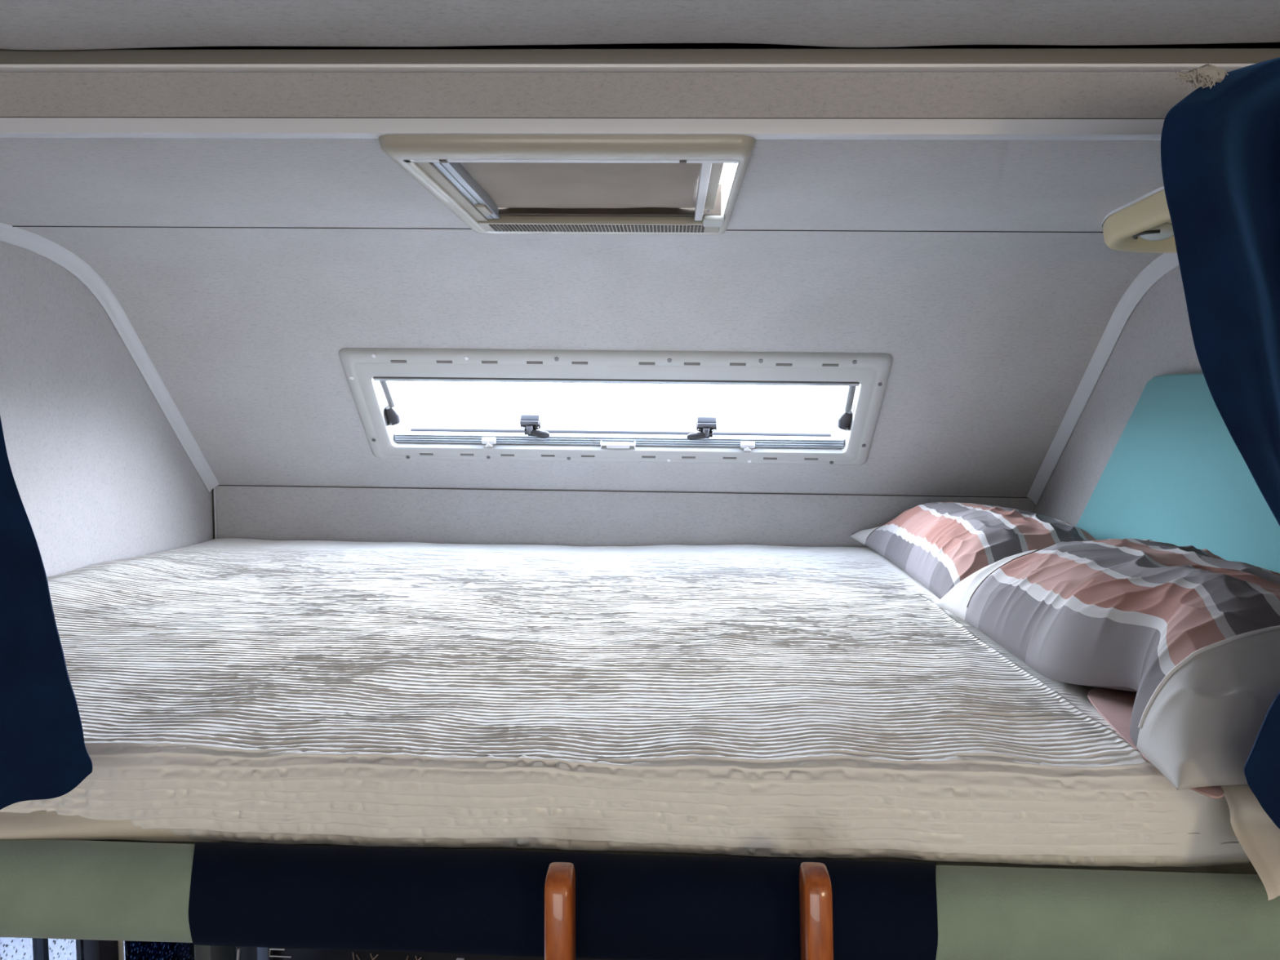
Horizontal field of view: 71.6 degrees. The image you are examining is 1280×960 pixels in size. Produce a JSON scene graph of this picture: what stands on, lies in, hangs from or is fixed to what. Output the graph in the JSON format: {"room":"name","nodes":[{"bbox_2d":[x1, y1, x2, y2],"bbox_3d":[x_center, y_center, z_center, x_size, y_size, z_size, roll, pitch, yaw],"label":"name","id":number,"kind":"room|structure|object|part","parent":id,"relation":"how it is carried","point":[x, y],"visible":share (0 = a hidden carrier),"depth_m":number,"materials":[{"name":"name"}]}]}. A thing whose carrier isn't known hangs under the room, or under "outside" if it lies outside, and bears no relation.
{"room":"camper van interior","nodes":[
{"label":"camper van interior","id":0,"kind":"room"},
{"bbox_2d":[0,416,92,809],"bbox_3d":[-0.644,0.069,0.798,0.273,0.501,0.043,1,5,2],"label":"curtain","id":1,"kind":"object","parent":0,"point":[44,754],"visible":1,"depth_m":0.80,"materials":[{"name":"blue fabric"}]},
{"bbox_2d":[83,939,118,959],"bbox_3d":[-1.095,1.117,1.803,0.050,1.460,0.061,1,5,2],"label":"pillar","id":2,"kind":"structure","parent":0,"point":[94,949],"depth_m":1.76,"materials":[{"name":"black plastic"}]},
{"bbox_2d":[0,240,213,577],"bbox_3d":[-1.205,0.801,-0.040,0.020,2.410,4.800,1,5,2],"label":"wall","id":3,"kind":"structure","parent":0,"point":[101,473],"depth_m":1.78,"materials":[{"name":"plastic"}]},
{"bbox_2d":[0,222,219,492],"bbox_3d":[-1.115,-0.185,1.662,0.018,0.540,1.234,1,5,2],"label":"trim","id":4,"kind":"structure","parent":3,"relation":"attached to","point":[15,236],"depth_m":1.90,"materials":[{"name":"grey plastic"}]},
{"bbox_2d":[211,488,214,539],"bbox_3d":[-1.107,0.092,2.302,0.004,0.155,0.005,1,5,2],"label":"trim","id":5,"kind":"structure","parent":3,"relation":"attached to","point":[212,490],"depth_m":2.30,"materials":[{"name":"grey plastic"}]},
{"bbox_2d":[213,487,217,538],"bbox_3d":[-1.101,0.092,2.300,0.004,0.155,0.006,1,5,2],"label":"trim","id":6,"kind":"structure","parent":3,"relation":"attached to","point":[215,488],"depth_m":2.30,"materials":[{"name":"grey plastic"}]},
{"bbox_2d":[118,940,124,959],"bbox_3d":[-1.097,1.113,1.853,0.042,1.460,0.019,1,5,2],"label":"pillar","id":7,"kind":"structure","parent":0,"point":[121,944],"depth_m":1.84,"materials":[{"name":"beige"}]},
{"bbox_2d":[194,945,235,959],"bbox_3d":[-1.075,1.080,2.236,0.060,1.460,0.143,1,5,2],"label":"pillar","id":8,"kind":"structure","parent":0,"point":[201,952],"depth_m":2.19,"materials":[{"name":"grey plastic"}]},
{"bbox_2d":[0,137,1164,231],"bbox_3d":[-0.085,-0.409,1.259,2.100,0.001,0.543,1,5,2],"label":"ceiling","id":9,"kind":"structure","parent":0,"point":[787,184],"depth_m":1.22,"materials":[{"name":"white plastic"}]},
{"bbox_2d":[378,134,755,235],"bbox_3d":[-0.072,-0.440,1.245,0.445,0.119,0.518,1,5,2],"label":"roof hatch","id":10,"kind":"object","parent":9,"relation":"attached to","point":[607,184],"visible":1,"depth_m":1.19,"materials":[{"name":"beige plastic"}]},
{"bbox_3d":[-0.073,-0.400,1.246,0.390,0.020,0.441,1,5,2],"label":"frame","id":11,"kind":"part","parent":10,"relation":"part of","materials":[{"name":"white plastic"}]},
{"bbox_2d":[1102,186,1177,253],"bbox_3d":[0.832,-0.378,1.295,0.259,0.047,0.386,1,5,2],"label":"reading lamp","id":12,"kind":"object","parent":9,"relation":"attached to","point":[1144,225],"visible":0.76,"depth_m":1.31,"materials":[{"name":"white plastic"}]},
{"bbox_3d":[0.771,-0.370,1.322,0.052,0.026,0.052,1,5,2],"label":"bulb","id":13,"kind":"part","parent":12,"relation":"part of","materials":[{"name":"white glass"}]},
{"bbox_2d":[17,226,1163,496],"bbox_3d":[-0.067,-0.202,1.898,2.100,0.523,0.690,1,5,2],"label":"wall","id":14,"kind":"structure","parent":0,"point":[991,339],"depth_m":1.86,"materials":[{"name":"grey paper"}]},
{"bbox_2d":[12,226,1102,232],"bbox_3d":[-0.075,-0.432,1.530,2.100,0.002,0.002,1,5,2],"label":"trim","id":15,"kind":"structure","parent":14,"relation":"attached to","point":[12,226],"depth_m":1.54,"materials":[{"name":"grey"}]},
{"bbox_2d":[338,347,893,465],"bbox_3d":[-0.057,-0.162,2.048,1.212,0.258,0.245,1,5,2],"label":"window","id":16,"kind":"structure","parent":14,"relation":"in","point":[368,371],"depth_m":2.01,"materials":[{"name":"grey plastic"}]},
{"bbox_3d":[-0.584,-0.207,2.048,0.017,0.079,0.075,1,5,5],"label":"stay rod","id":17,"kind":"part","parent":16,"relation":"part of","materials":[{"name":"silver metal"}]},
{"bbox_3d":[-0.246,-0.112,2.123,0.061,0.024,0.030,1,5,2],"label":"latch handle","id":18,"kind":"part","parent":16,"relation":"part of","materials":[{"name":"black plastic"}]},
{"bbox_3d":[-0.057,-0.227,1.990,1.087,0.020,0.021,1,5,2],"label":"rail","id":19,"kind":"part","parent":16,"relation":"part of","materials":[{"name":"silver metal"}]},
{"bbox_3d":[-0.053,-0.085,2.136,0.084,0.020,0.020,1,5,2],"label":"blind pull","id":20,"kind":"part","parent":16,"relation":"part of","materials":[{"name":"white plastic"}]},
{"bbox_3d":[-0.054,-0.098,2.147,1.083,0.028,0.023,1,5,2],"label":"blind rail","id":21,"kind":"part","parent":16,"relation":"part of","materials":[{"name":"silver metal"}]},
{"bbox_3d":[0.142,-0.106,2.111,0.061,0.024,0.030,1,5,2],"label":"latch handle","id":22,"kind":"part","parent":16,"relation":"part of","materials":[{"name":"black plastic"}]},
{"bbox_3d":[0.478,-0.192,2.012,0.017,0.077,0.073,1,5,4],"label":"stay rod","id":23,"kind":"part","parent":16,"relation":"part of","materials":[{"name":"silver metal"}]},
{"bbox_2d":[217,484,1027,497],"bbox_3d":[-0.059,0.029,2.262,2.100,0.002,0.004,1,5,2],"label":"trim","id":24,"kind":"structure","parent":14,"relation":"attached to","point":[218,485],"depth_m":2.26,"materials":[{"name":"grey plastic"}]},
{"bbox_2d":[215,484,1034,547],"bbox_3d":[-0.060,0.194,2.280,2.100,0.341,0.006,1,5,2],"label":"wall","id":25,"kind":"structure","parent":0,"point":[437,516],"depth_m":2.27,"materials":[{"name":"white plastic"}]},
{"bbox_2d":[0,42,1279,118],"bbox_3d":[-0.093,-0.445,0.994,2.100,0.082,0.020,1,5,2],"label":"ceiling beam","id":26,"kind":"structure","parent":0,"point":[849,95],"depth_m":0.98,"materials":[{"name":"grey paper"}]},
{"bbox_2d":[0,117,1164,140],"bbox_3d":[-0.093,-0.394,0.996,2.100,0.017,0.022,1,5,2],"label":"trim","id":27,"kind":"structure","parent":26,"relation":"attached to","point":[10,127],"depth_m":0.98,"materials":[{"name":"white plastic"}]},
{"bbox_2d":[0,116,1164,119],"bbox_3d":[-0.093,-0.403,0.995,2.100,0.002,0.016,1,5,2],"label":"trim","id":28,"kind":"structure","parent":26,"relation":"attached to","point":[0,117],"depth_m":0.99,"materials":[{"name":"grey"}]},
{"bbox_2d":[0,63,1254,71],"bbox_3d":[-0.093,-0.453,0.974,2.100,0.004,0.016,1,5,2],"label":"trim","id":29,"kind":"structure","parent":26,"relation":"attached to","point":[131,67],"depth_m":0.97,"materials":[{"name":"white plastic"}]},
{"bbox_2d":[0,48,1279,64],"bbox_3d":[-0.093,-0.463,0.976,2.100,0.018,0.016,1,5,2],"label":"trim","id":30,"kind":"structure","parent":26,"relation":"attached to","point":[1205,55],"depth_m":0.96,"materials":[{"name":"grey"}]},
{"bbox_2d":[0,0,1279,50],"bbox_3d":[-0.153,-0.322,-0.804,2.100,0.021,3.550,1,5,2],"label":"ceiling","id":31,"kind":"structure","parent":0,"point":[24,24],"depth_m":0.90,"materials":[{"name":"grey paper"}]},
{"bbox_2d":[0,42,1279,49],"bbox_3d":[-0.092,-0.486,0.990,2.140,0.040,0.020,1,5,2],"label":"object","id":32,"kind":"object","parent":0,"point":[595,46],"visible":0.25,"depth_m":0.97,"materials":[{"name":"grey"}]},
{"bbox_2d":[1033,264,1202,526],"bbox_3d":[0.913,0.832,-0.108,0.020,2.410,4.800,1,5,2],"label":"wall","id":33,"kind":"structure","parent":0,"point":[1156,339],"depth_m":1.80,"materials":[{"name":"plastic"}]},
{"bbox_2d":[1026,253,1178,504],"bbox_3d":[0.963,-0.155,1.594,0.018,0.540,1.234,1,5,2],"label":"trim","id":34,"kind":"structure","parent":33,"relation":"attached to","point":[1165,263],"depth_m":1.88,"materials":[{"name":"grey plastic"}]},
{"bbox_2d":[1075,373,1279,573],"bbox_3d":[0.953,0.021,1.527,0.030,0.410,0.981,1,5,2],"label":"panel","id":35,"kind":"object","parent":33,"relation":"attached to","point":[1175,473],"visible":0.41,"depth_m":1.54,"materials":[{"name":"teal plastic"}]},
{"bbox_2d":[1160,57,1279,829],"bbox_3d":[0.685,-0.005,0.733,0.511,0.704,0.098,1,5,-2],"label":"curtain","id":36,"kind":"object","parent":33,"relation":"hanging from","point":[1220,143],"visible":1,"depth_m":0.73,"materials":[{"name":"blue fabric"}]},
{"bbox_3d":[-0.085,0.407,1.612,2.140,0.012,1.426,1,5,2],"label":"ceiling","id":37,"kind":"structure","parent":0,"visible":0},
{"bbox_3d":[-0.085,0.371,1.594,2.090,0.057,1.393,1,5,2],"label":"platform","id":38,"kind":"object","parent":37,"relation":"on","visible":0},
{"bbox_2d":[0,839,1279,959],"bbox_3d":[-0.100,0.412,0.855,2.020,0.095,0.070,1,5,2],"label":"bed rail","id":39,"kind":"object","parent":38,"relation":"attached to","point":[463,901],"visible":0.94,"depth_m":0.83,"materials":[{"name":"fabric"}]},
{"bbox_2d":[0,811,221,842],"bbox_3d":[-0.768,0.349,0.899,0.680,0.036,0.034,1,5,2],"label":"sheet","id":40,"kind":"object","parent":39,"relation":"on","point":[43,825],"visible":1,"depth_m":0.90,"materials":[{"name":"beige fabric"}]},
{"bbox_2d":[86,839,1257,874],"bbox_3d":[-0.084,0.291,1.596,2.088,0.101,1.373,1,5,2],"label":"mattress","id":41,"kind":"object","parent":38,"relation":"on","point":[1237,868],"visible":0.02,"depth_m":0.90,"materials":[{"name":"fabric"}]},
{"bbox_2d":[0,537,1249,866],"bbox_3d":[-0.248,0.251,1.580,1.759,0.122,1.398,1,5,2],"label":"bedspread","id":42,"kind":"object","parent":41,"relation":"on","point":[732,700],"visible":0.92,"depth_m":1.03,"materials":[{"name":"white fabric"}]},
{"bbox_2d":[849,502,1097,599],"bbox_3d":[0.732,0.125,1.885,0.432,0.152,0.696,1,5,2],"label":"pillow","id":43,"kind":"object","parent":41,"relation":"on","point":[940,544],"visible":0.64,"depth_m":1.73,"materials":[{"name":"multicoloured fabric"}]},
{"bbox_2d":[933,537,1279,798],"bbox_3d":[0.713,0.176,1.167,0.422,0.164,0.760,1,5,2],"label":"pillow","id":44,"kind":"object","parent":41,"relation":"on","point":[1181,644],"visible":0.98,"depth_m":1.03,"materials":[{"name":"fabric"}]},
{"bbox_2d":[1220,784,1279,900],"bbox_3d":[0.603,0.329,0.840,0.100,0.070,0.144,1,5,2],"label":"sheet","id":45,"kind":"object","parent":41,"relation":"hanging from","point":[1257,834],"visible":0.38,"depth_m":0.83,"materials":[{"name":"beige fabric"}]},
{"bbox_3d":[-0.145,1.983,0.480,2.140,0.010,5.700,1,5,2],"label":"floor","id":46,"kind":"structure","parent":0,"visible":0},
{"bbox_2d":[543,862,833,959],"bbox_3d":[0.047,1.123,0.733,0.289,1.546,0.286,1,5,2],"label":"ladder","id":47,"kind":"object","parent":46,"relation":"on","point":[815,895],"visible":1,"depth_m":0.77,"materials":[{"name":"brown wood"}]},
{"bbox_3d":[-0.065,1.125,0.737,0.029,1.540,0.290,0,5,-7],"label":"rail","id":48,"kind":"part","parent":47,"relation":"part of","materials":[{"name":"brown wood"}]},
{"bbox_3d":[0.161,1.121,0.729,0.029,1.540,0.290,0,5,-7],"label":"rail","id":49,"kind":"part","parent":47,"relation":"part of","materials":[{"name":"brown wood"}]},
{"bbox_3d":[-1.109,1.592,1.886,0.030,0.500,1.696,1,5,2],"label":"wall","id":50,"kind":"structure","parent":0,"visible":0},
{"bbox_2d":[0,937,84,959],"bbox_3d":[-1.112,1.009,1.376,0.020,0.750,0.770,1,5,2],"label":"window","id":51,"kind":"structure","parent":50,"relation":"in","point":[11,948],"depth_m":1.62,"materials":[{"name":"clear glass"}]},
{"bbox_2d":[123,940,194,959],"bbox_3d":[-1.091,0.955,2.001,0.020,0.750,0.303,1,5,2],"label":"window","id":52,"kind":"structure","parent":50,"relation":"in","point":[133,950],"depth_m":2.01,"materials":[{"name":"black glass"}]},
{"bbox_3d":[-1.100,0.965,1.879,0.006,0.750,0.035,1,5,2],"label":"pane","id":53,"kind":"part","parent":52,"relation":"part of","materials":[{"name":"clear glass"}]},
{"bbox_3d":[0.925,1.143,1.778,0.030,1.460,1.696,1,5,2],"label":"wall","id":54,"kind":"structure","parent":0,"visible":0},
{"bbox_2d":[235,946,626,959],"bbox_3d":[0.022,1.167,2.079,1.774,0.640,0.482,1,5,2],"label":"dashboard","id":55,"kind":"object","parent":54,"relation":"attached to","point":[242,953],"visible":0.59,"depth_m":1.89,"materials":[{"name":"black plastic"}]},
{"bbox_3d":[-0.794,0.980,1.878,0.025,0.172,0.025,1,5,2],"label":"panel","id":56,"kind":"part","parent":55,"relation":"part of","materials":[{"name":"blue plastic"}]},
{"bbox_3d":[-0.761,1.005,1.871,0.052,0.034,0.004,1,5,2],"label":"vent frame","id":57,"kind":"part","parent":55,"relation":"part of","materials":[{"name":"grey metal"}]}
]}

